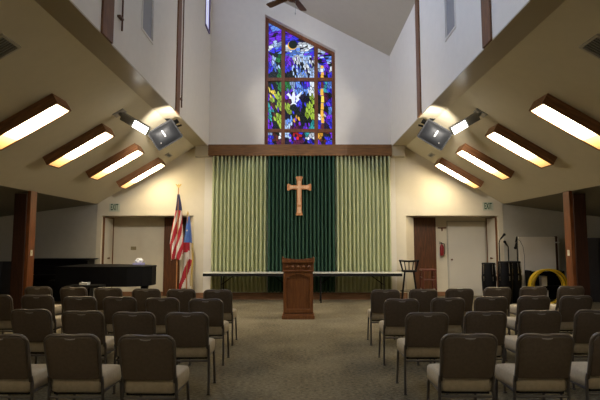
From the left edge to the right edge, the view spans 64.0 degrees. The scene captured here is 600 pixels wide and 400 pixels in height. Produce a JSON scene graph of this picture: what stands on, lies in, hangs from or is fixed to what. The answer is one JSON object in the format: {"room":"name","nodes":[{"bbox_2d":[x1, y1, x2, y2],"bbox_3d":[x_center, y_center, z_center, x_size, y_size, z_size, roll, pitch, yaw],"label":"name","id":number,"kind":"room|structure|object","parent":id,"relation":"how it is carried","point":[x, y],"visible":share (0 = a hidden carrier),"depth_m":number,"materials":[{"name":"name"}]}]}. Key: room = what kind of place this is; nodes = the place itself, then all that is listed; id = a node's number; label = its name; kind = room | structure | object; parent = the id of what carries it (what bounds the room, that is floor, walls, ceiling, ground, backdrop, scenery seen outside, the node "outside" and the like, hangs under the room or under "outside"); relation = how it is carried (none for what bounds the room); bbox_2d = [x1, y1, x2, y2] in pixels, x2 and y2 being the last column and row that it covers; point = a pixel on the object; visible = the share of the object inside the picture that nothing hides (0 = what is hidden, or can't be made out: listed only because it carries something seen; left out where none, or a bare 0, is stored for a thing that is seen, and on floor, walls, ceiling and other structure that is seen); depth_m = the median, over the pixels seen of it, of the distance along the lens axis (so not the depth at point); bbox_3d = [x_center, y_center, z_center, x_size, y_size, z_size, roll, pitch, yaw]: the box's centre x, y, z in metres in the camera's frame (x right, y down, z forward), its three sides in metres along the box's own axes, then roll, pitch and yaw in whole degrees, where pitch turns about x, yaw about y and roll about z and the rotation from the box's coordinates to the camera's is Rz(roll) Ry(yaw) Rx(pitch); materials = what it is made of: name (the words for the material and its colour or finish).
{"room":"house of worship","nodes":[
{"label":"house of worship","id":0,"kind":"room"},
{"bbox_2d":[0,185,93,216],"bbox_3d":[-7.510,-0.386,5.306,3.980,0.676,15.500,0,-5,0],"label":"ceiling","id":1,"kind":"structure","parent":0,"point":[45,202],"depth_m":11.51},
{"bbox_2d":[0,0,194,203],"bbox_3d":[-4.200,-1.432,5.399,2.640,1.704,15.500,0,-5,0],"label":"ceiling","id":2,"kind":"structure","parent":0,"point":[50,59],"depth_m":7.93,"materials":[{"name":"beige paint"}]},
{"bbox_2d":[0,33,21,59],"bbox_3d":[-3.534,-1.731,5.557,0.407,0.253,0.360,0,-5,0],"label":"ceiling vent","id":3,"kind":"object","parent":2,"relation":"in","point":[8,46],"visible":1,"depth_m":5.63,"materials":[{"name":"grey metal"}]},
{"bbox_2d":[0,93,70,150],"bbox_3d":[-4.107,-1.157,7.192,1.145,0.773,0.430,0,-5,0],"label":"ceiling light","id":4,"kind":"object","parent":2,"relation":"attached to","point":[51,107],"visible":1,"depth_m":7.08,"materials":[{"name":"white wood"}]},
{"bbox_2d":[43,123,114,168],"bbox_3d":[-4.107,-1.000,8.955,1.145,0.773,0.430,0,-5,0],"label":"ceiling light","id":5,"kind":"object","parent":2,"relation":"attached to","point":[101,133],"visible":1,"depth_m":8.77,"materials":[{"name":"beige"}]},
{"bbox_2d":[50,132,112,166],"bbox_3d":[-4.074,-0.945,8.950,1.186,0.018,0.386,-31,-4,-3],"label":"diffuser","id":6,"kind":"object","parent":5,"relation":"attached to","point":[96,139],"depth_m":8.89,"materials":[{"name":"beige"}]},
{"bbox_2d":[85,143,144,180],"bbox_3d":[-4.107,-0.843,10.698,1.145,0.773,0.430,0,-5,0],"label":"ceiling light","id":7,"kind":"object","parent":2,"relation":"attached to","point":[134,151],"visible":1,"depth_m":10.51,"materials":[{"name":"beige"}]},
{"bbox_2d":[91,151,142,179],"bbox_3d":[-4.074,-0.788,10.693,1.186,0.018,0.386,-31,-4,-3],"label":"diffuser","id":8,"kind":"object","parent":7,"relation":"attached to","point":[127,157],"depth_m":10.61,"materials":[{"name":"beige"}]},
{"bbox_2d":[112,108,150,134],"bbox_3d":[-3.073,-1.422,8.790,0.670,0.453,0.222,1,-5,-7],"label":"floodlight","id":9,"kind":"object","parent":2,"relation":"attached to","point":[137,124],"visible":1,"depth_m":8.76,"materials":[{"name":"grey metal"}]},
{"bbox_2d":[116,157,165,188],"bbox_3d":[-4.107,-0.687,12.441,1.145,0.773,0.430,0,-5,0],"label":"ceiling light","id":10,"kind":"object","parent":2,"relation":"attached to","point":[156,164],"visible":1,"depth_m":12.25,"materials":[{"name":"beige"}]},
{"bbox_2d":[121,164,163,187],"bbox_3d":[-4.074,-0.632,12.436,1.186,0.018,0.386,-31,-4,-3],"label":"diffuser","id":11,"kind":"object","parent":10,"relation":"attached to","point":[152,168],"depth_m":12.33,"materials":[{"name":"beige"}]},
{"bbox_2d":[71,0,210,144],"bbox_3d":[-2.570,-4.767,5.849,0.140,5.260,15.800,0,-5,0],"label":"wall","id":12,"kind":"structure","parent":0,"point":[156,63],"depth_m":9.20,"materials":[{"name":"white paint"}]},
{"bbox_2d":[101,0,114,43],"bbox_3d":[-2.485,-4.609,6.407,0.030,5.076,0.340,0,-5,0],"label":"wall post","id":13,"kind":"object","parent":12,"relation":"attached to","point":[107,9],"visible":1,"depth_m":6.19,"materials":[{"name":"red wood"}]},
{"bbox_2d":[34,0,207,146],"bbox_3d":[-2.690,-2.151,5.464,0.380,0.020,15.500,0,-5,0],"label":"trim","id":14,"kind":"structure","parent":12,"relation":"attached to","point":[65,12],"depth_m":6.77,"materials":[{"name":"beige paint"}]},
{"bbox_2d":[141,0,154,44],"bbox_3d":[-2.518,-3.482,7.922,0.065,1.650,0.600,0,-5,0],"label":"window","id":15,"kind":"structure","parent":12,"relation":"in","point":[148,6],"depth_m":7.98,"materials":[{"name":"grey glass"}]},
{"bbox_2d":[148,118,182,150],"bbox_3d":[-2.771,-1.377,9.999,0.694,0.729,0.508,0,-5,0],"label":"loudspeaker","id":16,"kind":"object","parent":12,"relation":"attached to","point":[167,133],"visible":0.96,"depth_m":9.81,"materials":[{"name":"grey metal"}]},
{"bbox_2d":[175,0,181,114],"bbox_3d":[-2.485,-4.291,9.953,0.030,5.076,0.260,0,-5,0],"label":"wall post","id":17,"kind":"object","parent":12,"relation":"attached to","point":[179,8],"visible":1,"depth_m":9.76,"materials":[{"name":"red wood"}]},
{"bbox_2d":[205,0,210,33],"bbox_3d":[-2.518,-5.435,13.022,0.065,1.650,0.630,0,-5,0],"label":"window","id":18,"kind":"structure","parent":12,"relation":"in","point":[207,2],"depth_m":13.08,"materials":[{"name":"grey"}]},
{"bbox_2d":[0,296,599,399],"bbox_3d":[0.000,2.105,5.564,19.400,0.200,16.860,0,-5,0],"label":"floor","id":19,"kind":"structure","parent":0,"point":[328,356],"depth_m":6.05,"materials":[{"name":"carpet"}]},
{"bbox_2d":[0,261,10,294],"bbox_3d":[-7.965,2.088,12.273,1.794,1.030,0.160,0,-5,0],"label":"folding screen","id":20,"kind":"object","parent":19,"relation":"on","point":[5,266],"visible":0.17,"depth_m":12.30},
{"bbox_2d":[0,294,13,333],"bbox_3d":[-4.010,1.680,6.556,0.446,0.824,0.574,0,-5,1],"label":"banquet chair","id":21,"kind":"object","parent":19,"relation":"on","point":[6,301],"visible":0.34,"depth_m":6.35,"materials":[{"name":"fabric"}]},
{"bbox_2d":[9,191,36,308],"bbox_3d":[-5.630,1.095,9.761,0.320,2.560,0.260,0,-5,0],"label":"pillar","id":22,"kind":"structure","parent":19,"relation":"on","point":[25,205],"depth_m":9.67,"materials":[{"name":"brown wood"}]},
{"bbox_2d":[0,334,58,399],"bbox_3d":[-2.246,1.434,3.812,0.446,0.824,0.574,0,-5,0],"label":"banquet chair","id":23,"kind":"object","parent":19,"relation":"on","point":[18,375],"visible":0.88,"depth_m":3.63,"materials":[{"name":"fabric"}]},
{"bbox_2d":[10,309,52,387],"bbox_3d":[-2.774,1.556,5.170,0.446,0.824,0.574,0,-5,1],"label":"banquet chair","id":24,"kind":"object","parent":19,"relation":"on","point":[35,324],"visible":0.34,"depth_m":4.96,"materials":[{"name":"fabric"}]},
{"bbox_2d":[21,295,61,333],"bbox_3d":[-3.455,1.677,6.526,0.446,0.824,0.574,0,-5,-1],"label":"banquet chair","id":25,"kind":"object","parent":19,"relation":"on","point":[47,302],"visible":0.39,"depth_m":6.30,"materials":[{"name":"fabric"}]},
{"bbox_2d":[25,286,63,333],"bbox_3d":[-4.099,1.785,7.734,0.446,0.824,0.574,0,-5,0],"label":"banquet chair","id":26,"kind":"object","parent":19,"relation":"on","point":[30,290],"visible":0.28,"depth_m":7.50,"materials":[{"name":"fabric"}]},
{"bbox_2d":[33,258,98,300],"bbox_3d":[-6.160,2.067,12.425,1.580,1.100,0.700,0,-5,0],"label":"upright piano","id":27,"kind":"object","parent":19,"relation":"on","point":[44,270],"visible":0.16,"depth_m":12.32,"materials":[{"name":"black paint"}]},
{"bbox_2d":[60,287,87,333],"bbox_3d":[-3.503,1.778,7.647,0.446,0.824,0.574,0,-5,1],"label":"banquet chair","id":28,"kind":"object","parent":19,"relation":"on","point":[64,291],"visible":0.29,"depth_m":7.42,"materials":[{"name":"fabric"}]},
{"bbox_2d":[63,296,97,311],"bbox_3d":[-2.817,1.661,6.348,0.446,0.824,0.574,0,-5,-1],"label":"banquet chair","id":29,"kind":"object","parent":19,"relation":"on","point":[70,303],"visible":0.28,"depth_m":6.12,"materials":[{"name":"fabric"}]},
{"bbox_2d":[43,334,120,399],"bbox_3d":[-1.705,1.434,3.812,0.446,0.824,0.574,0,-5,1],"label":"banquet chair","id":30,"kind":"object","parent":19,"relation":"on","point":[74,365],"visible":0.96,"depth_m":3.62,"materials":[{"name":"fabric"}]},
{"bbox_2d":[61,311,119,364],"bbox_3d":[-2.189,1.544,5.044,0.446,0.824,0.574,0,-5,-1],"label":"banquet chair","id":31,"kind":"object","parent":19,"relation":"on","point":[73,322],"visible":0.43,"depth_m":4.83,"materials":[{"name":"fabric"}]},
{"bbox_2d":[47,264,156,295],"bbox_3d":[-4.494,2.030,11.314,2.252,0.975,1.437,0,-5,0],"label":"grand piano","id":32,"kind":"object","parent":19,"relation":"on","point":[112,275],"visible":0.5,"depth_m":10.65,"materials":[{"name":"black paint"}]},
{"bbox_2d":[94,287,122,333],"bbox_3d":[-2.935,1.770,7.563,0.446,0.824,0.574,0,-5,0],"label":"banquet chair","id":33,"kind":"object","parent":19,"relation":"on","point":[100,293],"visible":0.3,"depth_m":7.33,"materials":[{"name":"fabric"}]},
{"bbox_2d":[103,297,136,361],"bbox_3d":[-2.284,1.655,6.286,0.446,0.824,0.574,0,-5,-1],"label":"banquet chair","id":34,"kind":"object","parent":19,"relation":"on","point":[111,305],"visible":0.36,"depth_m":6.06,"materials":[{"name":"fabric"}]},
{"bbox_2d":[112,312,155,393],"bbox_3d":[-1.651,1.538,4.973,0.446,0.824,0.574,0,-5,-1],"label":"banquet chair","id":35,"kind":"object","parent":19,"relation":"on","point":[123,323],"visible":0.35,"depth_m":4.75,"materials":[{"name":"fabric"}]},
{"bbox_2d":[132,288,160,311],"bbox_3d":[-2.302,1.755,7.400,0.446,0.824,0.574,0,-5,-1],"label":"banquet chair","id":36,"kind":"object","parent":19,"relation":"on","point":[140,294],"visible":0.35,"depth_m":7.17,"materials":[{"name":"fabric"}]},
{"bbox_2d":[118,334,189,399],"bbox_3d":[-1.136,1.431,3.783,0.446,0.824,0.574,0,-5,1],"label":"banquet chair","id":37,"kind":"object","parent":19,"relation":"on","point":[148,366],"visible":1,"depth_m":3.59,"materials":[{"name":"beige fabric"}]},
{"bbox_2d":[145,297,180,362],"bbox_3d":[-1.724,1.648,6.204,0.446,0.824,0.574,0,-5,-1],"label":"banquet chair","id":38,"kind":"object","parent":19,"relation":"on","point":[160,307],"visible":0.38,"depth_m":5.98,"materials":[{"name":"fabric"}]},
{"bbox_2d":[170,184,183,288],"bbox_3d":[-3.154,1.083,12.279,0.287,3.034,0.247,-5,-7,44],"label":"flag","id":39,"kind":"object","parent":19,"relation":"on","point":[176,239],"visible":0.98,"depth_m":12.27,"materials":[{"name":"multicoloured fabric"}]},
{"bbox_2d":[167,289,195,312],"bbox_3d":[-1.760,1.748,7.321,0.446,0.824,0.574,0,-5,0],"label":"banquet chair","id":40,"kind":"object","parent":19,"relation":"on","point":[184,296],"visible":0.21,"depth_m":7.09,"materials":[{"name":"fabric"}]},
{"bbox_2d":[179,212,193,288],"bbox_3d":[-2.987,1.456,12.666,0.354,2.360,0.220,-4,-7,39],"label":"flag","id":41,"kind":"object","parent":19,"relation":"on","point":[186,262],"visible":0.88,"depth_m":12.64,"materials":[{"name":"multicoloured fabric"}]},
{"bbox_2d":[165,312,215,394],"bbox_3d":[-1.118,1.535,4.939,0.446,0.824,0.574,0,-5,-1],"label":"banquet chair","id":42,"kind":"object","parent":19,"relation":"on","point":[190,331],"visible":0.75,"depth_m":4.74,"materials":[{"name":"fabric"}]},
{"bbox_2d":[188,298,229,365],"bbox_3d":[-1.150,1.639,6.096,0.446,0.824,0.574,0,-5,1],"label":"banquet chair","id":43,"kind":"object","parent":19,"relation":"on","point":[214,308],"visible":0.72,"depth_m":5.89,"materials":[{"name":"fabric"}]},
{"bbox_2d":[203,289,237,345],"bbox_3d":[-1.199,1.741,7.244,0.446,0.824,0.574,0,-5,1],"label":"banquet chair","id":44,"kind":"object","parent":19,"relation":"on","point":[225,295],"visible":0.65,"depth_m":7.03,"materials":[{"name":"fabric"}]},
{"bbox_2d":[203,272,282,289],"bbox_3d":[-1.198,2.237,12.350,2.517,0.748,0.544,0,-5,0],"label":"folding table","id":45,"kind":"object","parent":19,"relation":"on","point":[221,274],"visible":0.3,"depth_m":12.11,"materials":[{"name":"plastic"}]},
{"bbox_2d":[282,257,314,318],"bbox_3d":[-0.035,1.769,9.745,0.650,1.215,0.512,0,-5,0],"label":"lectern","id":46,"kind":"object","parent":19,"relation":"on","point":[297,273],"visible":1,"depth_m":9.54,"materials":[{"name":"brown wood"}]},
{"bbox_2d":[313,272,401,302],"bbox_3d":[1.327,2.237,12.350,2.517,0.748,0.544,0,-5,0],"label":"folding table","id":47,"kind":"object","parent":19,"relation":"on","point":[320,274],"visible":0.64,"depth_m":12.11,"materials":[{"name":"plastic"}]},
{"bbox_2d":[367,289,399,344],"bbox_3d":[1.257,1.741,7.244,0.446,0.824,0.574,0,-5,1],"label":"banquet chair","id":48,"kind":"object","parent":19,"relation":"on","point":[378,296],"visible":0.69,"depth_m":7.04,"materials":[{"name":"fabric"}]},
{"bbox_2d":[378,298,418,365],"bbox_3d":[1.248,1.639,6.096,0.446,0.824,0.574,0,-5,1],"label":"banquet chair","id":49,"kind":"object","parent":19,"relation":"on","point":[395,310],"visible":0.7,"depth_m":5.90,"materials":[{"name":"fabric"}]},
{"bbox_2d":[399,260,418,298],"bbox_3d":[2.802,2.072,12.295,0.518,1.075,0.496,-1,-5,12],"label":"bar stool","id":50,"kind":"object","parent":19,"relation":"on","point":[400,261],"visible":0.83,"depth_m":12.23,"materials":[{"name":"black paint"}]},
{"bbox_2d":[395,312,448,394],"bbox_3d":[1.251,1.535,4.939,0.446,0.824,0.574,0,-5,0],"label":"banquet chair","id":51,"kind":"object","parent":19,"relation":"on","point":[424,332],"visible":0.73,"depth_m":4.74,"materials":[{"name":"fabric"}]},
{"bbox_2d":[408,289,437,312],"bbox_3d":[1.819,1.748,7.321,0.446,0.824,0.574,0,-5,-1],"label":"banquet chair","id":52,"kind":"object","parent":19,"relation":"on","point":[424,297],"visible":0.3,"depth_m":7.09,"materials":[{"name":"fabric"}]},
{"bbox_2d":[419,269,437,297],"bbox_3d":[3.340,2.213,12.512,0.404,0.826,0.364,0,-5,0],"label":"bar stool","id":53,"kind":"object","parent":19,"relation":"on","point":[421,270],"visible":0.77,"depth_m":12.39,"materials":[{"name":"red wood"}]},
{"bbox_2d":[429,297,464,362],"bbox_3d":[1.844,1.648,6.204,0.446,0.824,0.574,0,-5,0],"label":"banquet chair","id":54,"kind":"object","parent":19,"relation":"on","point":[454,307],"visible":0.54,"depth_m":5.99,"materials":[{"name":"fabric"}]},
{"bbox_2d":[445,288,473,314],"bbox_3d":[2.393,1.757,7.422,0.446,0.824,0.574,0,-5,-1],"label":"banquet chair","id":55,"kind":"object","parent":19,"relation":"on","point":[467,294],"visible":0.32,"depth_m":7.19,"materials":[{"name":"fabric"}]},
{"bbox_2d":[427,333,497,399],"bbox_3d":[1.279,1.436,3.832,0.446,0.824,0.574,0,-5,1],"label":"banquet chair","id":56,"kind":"object","parent":19,"relation":"on","point":[467,363],"visible":1,"depth_m":3.64,"materials":[{"name":"fabric"}]},
{"bbox_2d":[463,311,506,392],"bbox_3d":[1.855,1.541,5.008,0.446,0.824,0.574,0,-5,1],"label":"banquet chair","id":57,"kind":"object","parent":19,"relation":"on","point":[491,322],"visible":0.48,"depth_m":4.79,"materials":[{"name":"fabric"}]},
{"bbox_2d":[481,262,496,290],"bbox_3d":[4.805,2.095,12.177,0.366,1.000,0.365,0,-5,0],"label":"drum","id":58,"kind":"object","parent":19,"relation":"on","point":[489,278],"visible":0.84,"depth_m":12.07,"materials":[{"name":"black paint"}]},
{"bbox_2d":[474,296,507,360],"bbox_3d":[2.425,1.658,6.317,0.446,0.824,0.574,0,-5,-1],"label":"banquet chair","id":59,"kind":"object","parent":19,"relation":"on","point":[497,303],"visible":0.36,"depth_m":6.09,"materials":[{"name":"fabric"}]},
{"bbox_2d":[483,287,510,334],"bbox_3d":[3.046,1.775,7.620,0.446,0.824,0.574,0,-5,0],"label":"banquet chair","id":60,"kind":"object","parent":19,"relation":"on","point":[489,291],"visible":0.37,"depth_m":7.39,"materials":[{"name":"fabric"}]},
{"bbox_2d":[497,261,512,303],"bbox_3d":[5.125,2.055,11.960,0.366,1.040,0.365,0,-5,0],"label":"drum","id":61,"kind":"object","parent":19,"relation":"on","point":[504,268],"visible":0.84,"depth_m":11.85,"materials":[{"name":"black paint"}]},
{"bbox_2d":[511,261,521,302],"bbox_3d":[5.445,2.075,12.179,0.366,1.040,0.365,0,-5,0],"label":"drum","id":62,"kind":"object","parent":19,"relation":"on","point":[517,277],"visible":0.62,"depth_m":12.03,"materials":[{"name":"black paint"}]},
{"bbox_2d":[507,286,546,333],"bbox_3d":[3.661,1.785,7.734,0.446,0.824,0.574,0,-5,1],"label":"banquet chair","id":63,"kind":"object","parent":19,"relation":"on","point":[526,290],"visible":0.34,"depth_m":7.50,"materials":[{"name":"fabric"}]},
{"bbox_2d":[506,296,549,334],"bbox_3d":[3.014,1.667,6.411,0.446,0.824,0.574,0,-5,-1],"label":"banquet chair","id":64,"kind":"object","parent":19,"relation":"on","point":[539,303],"visible":0.32,"depth_m":6.19,"materials":[{"name":"fabric"}]},
{"bbox_2d":[502,310,561,363],"bbox_3d":[2.439,1.548,5.080,0.446,0.824,0.574,0,-5,1],"label":"banquet chair","id":65,"kind":"object","parent":19,"relation":"on","point":[529,321],"visible":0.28,"depth_m":4.86,"materials":[{"name":"fabric"}]},
{"bbox_2d":[495,333,573,399],"bbox_3d":[1.854,1.436,3.832,0.446,0.824,0.574,0,-5,1],"label":"banquet chair","id":66,"kind":"object","parent":19,"relation":"on","point":[542,365],"visible":1,"depth_m":3.64,"materials":[{"name":"fabric"}]},
{"bbox_2d":[518,236,559,286],"bbox_3d":[6.375,1.800,12.700,1.070,1.680,0.300,0,-5,0],"label":"panel","id":67,"kind":"object","parent":19,"relation":"on","point":[539,252],"visible":0.52,"depth_m":12.76,"materials":[{"name":"white"}]},
{"bbox_2d":[525,270,564,300],"bbox_3d":[6.300,2.209,12.332,0.880,0.800,0.280,0,-5,0],"label":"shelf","id":68,"kind":"object","parent":19,"relation":"on","point":[553,281],"visible":0.4,"depth_m":12.44,"materials":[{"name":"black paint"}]},
{"bbox_2d":[528,269,565,303],"bbox_3d":[6.100,2.138,11.877,0.850,0.850,0.140,0,-5,4],"label":"hoop","id":69,"kind":"object","parent":19,"relation":"on","point":[540,270],"visible":0.56,"depth_m":11.85,"materials":[{"name":"plastic"}]},
{"bbox_2d":[549,286,583,331],"bbox_3d":[4.290,1.793,7.823,0.446,0.824,0.574,0,-5,-1],"label":"banquet chair","id":70,"kind":"object","parent":19,"relation":"on","point":[562,290],"visible":0.41,"depth_m":7.59,"materials":[{"name":"fabric"}]},
{"bbox_2d":[559,295,592,334],"bbox_3d":[3.584,1.670,6.453,0.446,0.824,0.574,0,-5,-1],"label":"banquet chair","id":71,"kind":"object","parent":19,"relation":"on","point":[569,305],"visible":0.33,"depth_m":6.23,"materials":[{"name":"fabric"}]},
{"bbox_2d":[563,191,590,295],"bbox_3d":[5.630,1.095,9.761,0.320,2.560,0.260,0,-5,0],"label":"pillar","id":72,"kind":"structure","parent":19,"relation":"on","point":[574,205],"depth_m":9.68,"materials":[{"name":"brown wood"}]},
{"bbox_2d":[560,332,599,399],"bbox_3d":[2.441,1.441,3.894,0.446,0.824,0.574,0,-5,0],"label":"banquet chair","id":73,"kind":"object","parent":19,"relation":"on","point":[586,375],"visible":0.78,"depth_m":3.73,"materials":[{"name":"fabric"}]},
{"bbox_2d":[571,310,599,389],"bbox_3d":[3.027,1.551,5.117,0.446,0.824,0.574,0,-5,1],"label":"banquet chair","id":74,"kind":"object","parent":19,"relation":"on","point":[586,322],"visible":0.58,"depth_m":4.91,"materials":[{"name":"fabric"}]},
{"bbox_2d":[0,0,599,296],"bbox_3d":[0.000,-1.959,13.719,19.000,9.350,0.980,0,-5,0],"label":"wall","id":75,"kind":"structure","parent":0,"point":[237,60],"depth_m":13.16,"materials":[{"name":"white paint"}]},
{"bbox_2d":[101,217,113,287],"bbox_3d":[-5.317,1.591,13.331,0.105,2.210,0.670,0,-5,0],"label":"door","id":76,"kind":"structure","parent":75,"relation":"in","point":[108,223],"depth_m":13.31,"materials":[{"name":"white paint"}]},
{"bbox_2d":[163,217,186,295],"bbox_3d":[-3.520,1.613,13.746,0.760,2.230,0.050,0,-5,0],"label":"door","id":77,"kind":"structure","parent":75,"relation":"in","point":[169,267],"depth_m":13.70,"materials":[{"name":"brown wood"}]},
{"bbox_2d":[195,146,208,157],"bbox_3d":[-2.660,-1.314,13.059,0.360,0.288,0.220,0,-5,0],"label":"trim","id":78,"kind":"structure","parent":75,"relation":"attached to","point":[200,151],"depth_m":12.95,"materials":[{"name":"beige paint"}]},
{"bbox_2d":[265,17,334,143],"bbox_3d":[0.000,-3.341,13.582,1.970,3.760,0.120,0,-5,0],"label":"window","id":79,"kind":"structure","parent":75,"relation":"in","point":[299,71],"depth_m":13.55,"materials":[{"name":"multicoloured glass"}]},
{"bbox_2d":[208,144,391,156],"bbox_3d":[0.000,-1.338,13.052,4.950,0.305,0.240,0,-5,0],"label":"beam","id":80,"kind":"structure","parent":75,"relation":"attached to","point":[215,150],"depth_m":12.93,"materials":[{"name":"red wood"}]},
{"bbox_2d":[211,156,267,291],"bbox_3d":[-1.635,0.621,12.870,1.500,3.650,0.174,0,-5,0],"label":"curtain","id":81,"kind":"object","parent":80,"relation":"hanging from","point":[239,184],"visible":0.91,"depth_m":12.88,"materials":[{"name":"fabric"}]},
{"bbox_2d":[268,156,334,291],"bbox_3d":[0.040,0.623,12.867,1.810,3.645,0.179,0,-5,0],"label":"curtain","id":82,"kind":"object","parent":80,"relation":"hanging from","point":[311,234],"visible":0.82,"depth_m":12.89,"materials":[{"name":"fabric"}]},
{"bbox_2d":[287,176,310,214],"bbox_3d":[-0.020,-0.110,12.800,0.642,1.043,0.092,0,-5,0],"label":"wall cross","id":83,"kind":"object","parent":82,"relation":"attached to","point":[299,186],"visible":1,"depth_m":12.78,"materials":[{"name":"brown wood"}]},
{"bbox_2d":[335,156,391,291],"bbox_3d":[1.710,0.621,12.867,1.490,3.650,0.179,0,-5,0],"label":"curtain","id":84,"kind":"object","parent":80,"relation":"hanging from","point":[363,196],"visible":0.94,"depth_m":12.88,"materials":[{"name":"fabric"}]},
{"bbox_2d":[196,293,407,299],"bbox_3d":[0.000,2.563,12.807,5.740,0.180,0.030,0,-5,0],"label":"baseboard","id":85,"kind":"structure","parent":75,"relation":"attached to","point":[236,296],"depth_m":12.79,"materials":[{"name":"brown wood"}]},
{"bbox_2d":[391,146,404,157],"bbox_3d":[2.660,-1.314,13.059,0.360,0.288,0.220,0,-5,0],"label":"trim","id":86,"kind":"structure","parent":75,"relation":"attached to","point":[397,151],"depth_m":12.95,"materials":[{"name":"beige paint"}]},
{"bbox_2d":[413,217,436,288],"bbox_3d":[3.520,1.613,13.746,0.760,2.230,0.050,0,-5,0],"label":"door","id":87,"kind":"structure","parent":75,"relation":"in","point":[424,227],"depth_m":13.74,"materials":[{"name":"brown wood"}]},
{"bbox_2d":[446,221,486,295],"bbox_3d":[4.787,1.660,13.714,1.125,2.140,0.105,0,-5,0],"label":"door","id":88,"kind":"structure","parent":75,"relation":"in","point":[466,240],"depth_m":13.75,"materials":[{"name":"white paint"}]},
{"bbox_2d":[486,217,497,286],"bbox_3d":[5.317,1.591,13.331,0.105,2.210,0.670,0,-5,0],"label":"door","id":89,"kind":"structure","parent":75,"relation":"in","point":[491,223],"depth_m":13.31,"materials":[{"name":"white paint"}]},
{"bbox_2d":[284,0,414,55],"bbox_3d":[0.000,-6.127,5.971,5.300,3.030,15.800,0,-5,0],"label":"ceiling","id":90,"kind":"structure","parent":0,"point":[378,24],"depth_m":12.34,"materials":[{"name":"grey paint"}]},
{"bbox_2d":[266,0,306,14],"bbox_3d":[-0.114,-4.684,9.378,1.212,2.204,1.253,0,-5,0],"label":"ceiling fan","id":91,"kind":"object","parent":90,"relation":"hanging from","point":[274,3],"visible":1,"depth_m":9.60,"materials":[{"name":"red wood"}]},
{"bbox_2d":[389,0,528,144],"bbox_3d":[2.570,-3.433,5.729,0.140,2.580,15.800,0,-5,0],"label":"wall","id":92,"kind":"structure","parent":0,"point":[442,61],"depth_m":8.99,"materials":[{"name":"white paint"}]},
{"bbox_2d":[415,0,421,117],"bbox_3d":[2.485,-3.048,10.097,0.030,2.626,0.270,0,-5,0],"label":"wall post","id":93,"kind":"object","parent":92,"relation":"attached to","point":[417,15],"visible":1,"depth_m":10.03,"materials":[{"name":"red wood"}]},
{"bbox_2d":[417,118,451,150],"bbox_3d":[2.771,-1.377,9.999,0.694,0.729,0.508,0,-5,0],"label":"loudspeaker","id":94,"kind":"object","parent":92,"relation":"attached to","point":[432,133],"visible":0.98,"depth_m":9.81,"materials":[{"name":"grey metal"}]},
{"bbox_2d":[444,0,455,41],"bbox_3d":[2.518,-3.369,8.012,0.065,1.260,0.560,0,-5,0],"label":"window","id":95,"kind":"structure","parent":92,"relation":"in","point":[449,5],"depth_m":8.09,"materials":[{"name":"grey glass"}]},
{"bbox_2d":[392,0,565,146],"bbox_3d":[2.690,-2.151,5.464,0.380,0.020,15.500,0,-5,0],"label":"trim","id":96,"kind":"structure","parent":92,"relation":"attached to","point":[534,12],"depth_m":6.77,"materials":[{"name":"beige paint"}]},
{"bbox_2d":[481,0,491,48],"bbox_3d":[2.485,-3.372,6.487,0.030,2.626,0.280,0,-5,0],"label":"wall post","id":97,"kind":"object","parent":92,"relation":"attached to","point":[486,16],"visible":1,"depth_m":6.36,"materials":[{"name":"red wood"}]},
{"bbox_2d":[405,0,599,203],"bbox_3d":[4.200,-1.432,5.399,2.640,1.704,15.500,0,-5,0],"label":"ceiling","id":98,"kind":"structure","parent":0,"point":[549,59],"depth_m":7.95,"materials":[{"name":"beige paint"}]},
{"bbox_2d":[434,157,483,188],"bbox_3d":[4.107,-0.687,12.441,1.145,0.773,0.430,0,-5,0],"label":"ceiling light","id":99,"kind":"object","parent":98,"relation":"attached to","point":[443,164],"visible":1,"depth_m":12.25,"materials":[{"name":"beige"}]},
{"bbox_2d":[436,164,478,187],"bbox_3d":[4.074,-0.632,12.436,1.186,0.018,0.386,31,-4,3],"label":"diffuser","id":100,"kind":"object","parent":99,"relation":"attached to","point":[446,168],"depth_m":12.33,"materials":[{"name":"beige"}]},
{"bbox_2d":[449,108,487,134],"bbox_3d":[3.073,-1.422,8.790,0.670,0.453,0.222,-1,-5,7],"label":"floodlight","id":101,"kind":"object","parent":98,"relation":"attached to","point":[462,124],"visible":1,"depth_m":8.76,"materials":[{"name":"grey metal"}]},
{"bbox_2d":[455,143,514,180],"bbox_3d":[4.107,-0.843,10.698,1.145,0.773,0.430,0,-5,0],"label":"ceiling light","id":102,"kind":"object","parent":98,"relation":"attached to","point":[465,151],"visible":1,"depth_m":10.51,"materials":[{"name":"beige"}]},
{"bbox_2d":[457,151,508,179],"bbox_3d":[4.074,-0.788,10.693,1.186,0.018,0.386,31,-4,3],"label":"diffuser","id":103,"kind":"object","parent":102,"relation":"attached to","point":[472,157],"depth_m":10.61,"materials":[{"name":"beige"}]},
{"bbox_2d":[485,123,556,168],"bbox_3d":[4.107,-1.000,8.955,1.145,0.773,0.430,0,-5,0],"label":"ceiling light","id":104,"kind":"object","parent":98,"relation":"attached to","point":[498,133],"visible":1,"depth_m":8.77,"materials":[{"name":"beige"}]},
{"bbox_2d":[487,132,549,166],"bbox_3d":[4.074,-0.945,8.950,1.186,0.018,0.386,31,-4,3],"label":"diffuser","id":105,"kind":"object","parent":104,"relation":"attached to","point":[503,139],"depth_m":8.89,"materials":[{"name":"beige"}]},
{"bbox_2d":[529,93,599,150],"bbox_3d":[4.107,-1.157,7.192,1.145,0.773,0.430,0,-5,0],"label":"ceiling light","id":106,"kind":"object","parent":98,"relation":"attached to","point":[548,107],"visible":1,"depth_m":7.08,"materials":[{"name":"red wood"}]},
{"bbox_2d":[578,33,599,59],"bbox_3d":[3.534,-1.731,5.557,0.407,0.253,0.360,0,-5,0],"label":"ceiling vent","id":107,"kind":"object","parent":98,"relation":"in","point":[591,46],"visible":1,"depth_m":5.63,"materials":[{"name":"grey metal"}]},
{"bbox_2d":[506,185,599,216],"bbox_3d":[7.510,-0.386,5.306,3.980,0.676,15.500,0,-5,0],"label":"ceiling","id":108,"kind":"structure","parent":0,"point":[554,202],"depth_m":11.51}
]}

